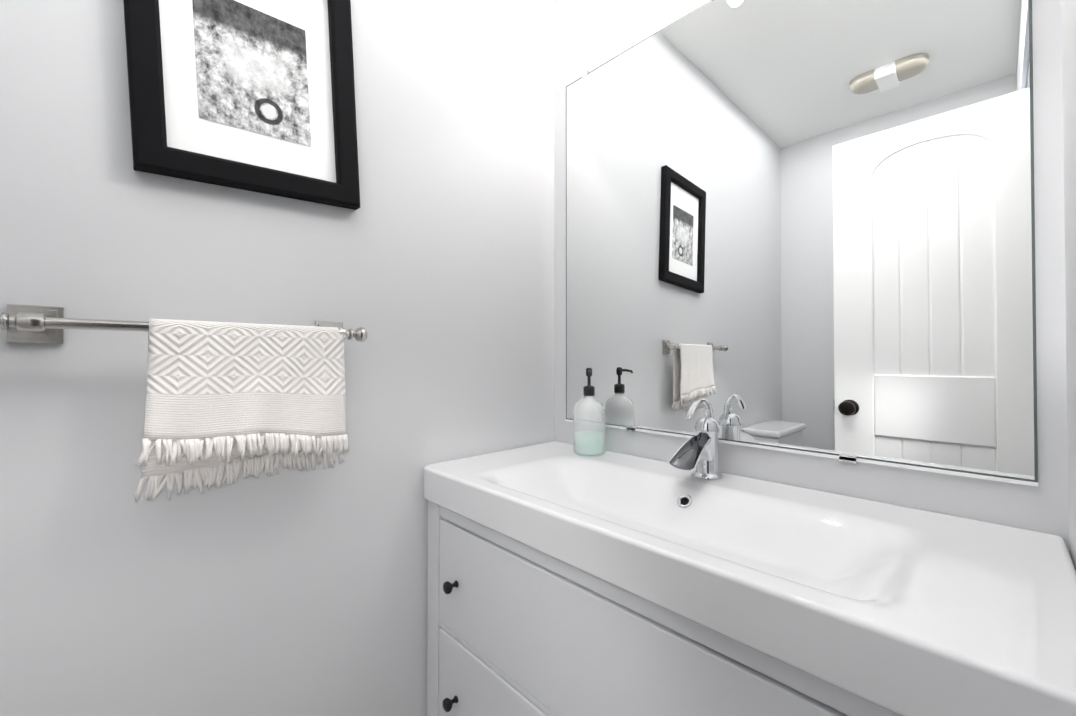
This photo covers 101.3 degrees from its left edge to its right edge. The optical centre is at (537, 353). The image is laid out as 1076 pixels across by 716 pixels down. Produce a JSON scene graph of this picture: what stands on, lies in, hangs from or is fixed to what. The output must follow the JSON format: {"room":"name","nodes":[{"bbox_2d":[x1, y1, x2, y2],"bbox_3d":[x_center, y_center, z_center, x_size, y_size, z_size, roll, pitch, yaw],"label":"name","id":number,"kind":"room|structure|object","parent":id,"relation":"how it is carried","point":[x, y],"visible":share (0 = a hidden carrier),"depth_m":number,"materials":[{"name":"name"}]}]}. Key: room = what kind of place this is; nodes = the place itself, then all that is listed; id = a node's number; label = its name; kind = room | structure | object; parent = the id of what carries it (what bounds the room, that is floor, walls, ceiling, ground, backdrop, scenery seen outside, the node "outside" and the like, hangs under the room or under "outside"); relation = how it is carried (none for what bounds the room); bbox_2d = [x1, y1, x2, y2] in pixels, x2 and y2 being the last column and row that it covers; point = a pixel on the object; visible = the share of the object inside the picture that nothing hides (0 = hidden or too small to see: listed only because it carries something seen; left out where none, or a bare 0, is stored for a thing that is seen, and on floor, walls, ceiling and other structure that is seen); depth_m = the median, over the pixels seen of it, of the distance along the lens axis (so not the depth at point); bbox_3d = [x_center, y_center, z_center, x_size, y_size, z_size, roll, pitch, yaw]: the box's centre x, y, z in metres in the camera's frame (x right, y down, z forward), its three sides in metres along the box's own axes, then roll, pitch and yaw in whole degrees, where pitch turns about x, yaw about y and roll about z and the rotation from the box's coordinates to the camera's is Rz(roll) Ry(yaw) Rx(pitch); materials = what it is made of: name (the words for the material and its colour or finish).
{"room":"bathroom","nodes":[
{"label":"bathroom","id":0,"kind":"room"},
{"bbox_2d":[0,0,554,715],"bbox_3d":[-0.771,-0.120,0.725,2.390,2.570,0.100,1,-1,-44],"label":"wall","id":1,"kind":"structure","parent":0,"point":[430,264],"depth_m":0.88,"materials":[{"name":"grey paint"}]},
{"bbox_2d":[0,304,366,501],"bbox_3d":[-0.576,0.087,0.778,0.538,0.317,0.088,1,-1,-44],"label":"towel rail","id":2,"kind":"object","parent":1,"relation":"attached to","point":[230,396],"visible":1,"depth_m":0.77,"materials":[{"name":"white fabric"}]},
{"bbox_2d":[133,319,348,501],"bbox_3d":[-0.520,0.095,0.814,0.333,0.302,0.063,1,-1,-44],"label":"towel","id":3,"kind":"object","parent":2,"relation":"hanging from","point":[219,395],"depth_m":0.78,"materials":[{"name":"fabric"}]},
{"bbox_2d":[123,0,359,209],"bbox_3d":[-0.546,-0.564,0.855,0.397,0.513,0.027,1,-1,-44],"label":"picture frame","id":4,"kind":"object","parent":1,"relation":"attached to","point":[258,96],"visible":0.97,"depth_m":0.85,"materials":[{"name":"black wood"}]},
{"bbox_2d":[192,0,310,146],"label":"photo","id":5,"kind":"object","parent":4,"relation":"attached to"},
{"bbox_2d":[555,0,1068,550],"bbox_3d":[0.463,-0.117,1.091,0.100,2.570,1.075,1,-1,-44],"label":"wall","id":6,"kind":"structure","parent":0,"point":[591,34],"depth_m":0.78,"materials":[{"name":"grey paint"}]},
{"bbox_2d":[566,0,1037,486],"bbox_3d":[0.432,-0.328,1.046,0.008,1.082,0.990,1,-1,-44],"label":"mirror","id":7,"kind":"object","parent":6,"relation":"attached to","point":[806,227],"visible":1,"depth_m":0.90,"materials":[{"name":"clear glass"}]},
{"bbox_2d":[1062,0,1075,569],"bbox_3d":[0.650,-0.123,0.457,0.705,2.570,0.100,1,-1,-44],"label":"wall","id":8,"kind":"structure","parent":0,"point":[1069,66],"depth_m":0.62,"materials":[{"name":"grey paint"}]},
{"bbox_3d":[-0.365,1.210,0.285,2.390,0.100,1.275,1,-1,-44],"label":"floor","id":9,"kind":"structure","parent":0,"visible":0},
{"bbox_2d":[423,398,1075,715],"bbox_3d":[0.244,0.632,0.874,0.499,1.068,1.067,1,-1,-44],"label":"bathroom vanity","id":10,"kind":"object","parent":9,"relation":"on","point":[687,579],"visible":1,"depth_m":0.68,"materials":[{"name":"white"}]},
{"bbox_2d":[573,368,604,456],"bbox_3d":[0.143,0.160,1.237,0.090,0.240,0.090,1,-1,-44],"label":"soap bottle","id":11,"kind":"object","parent":10,"relation":"on","point":[589,425],"visible":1,"depth_m":1.20,"materials":[{"name":"clear glass"}]},
{"bbox_2d":[669,398,722,479],"bbox_3d":[0.354,0.188,0.973,0.148,0.178,0.068,1,-1,-44],"label":"faucet","id":12,"kind":"object","parent":10,"relation":"on","point":[699,453],"depth_m":0.98,"materials":[{"name":"silver metal"}]}
]}

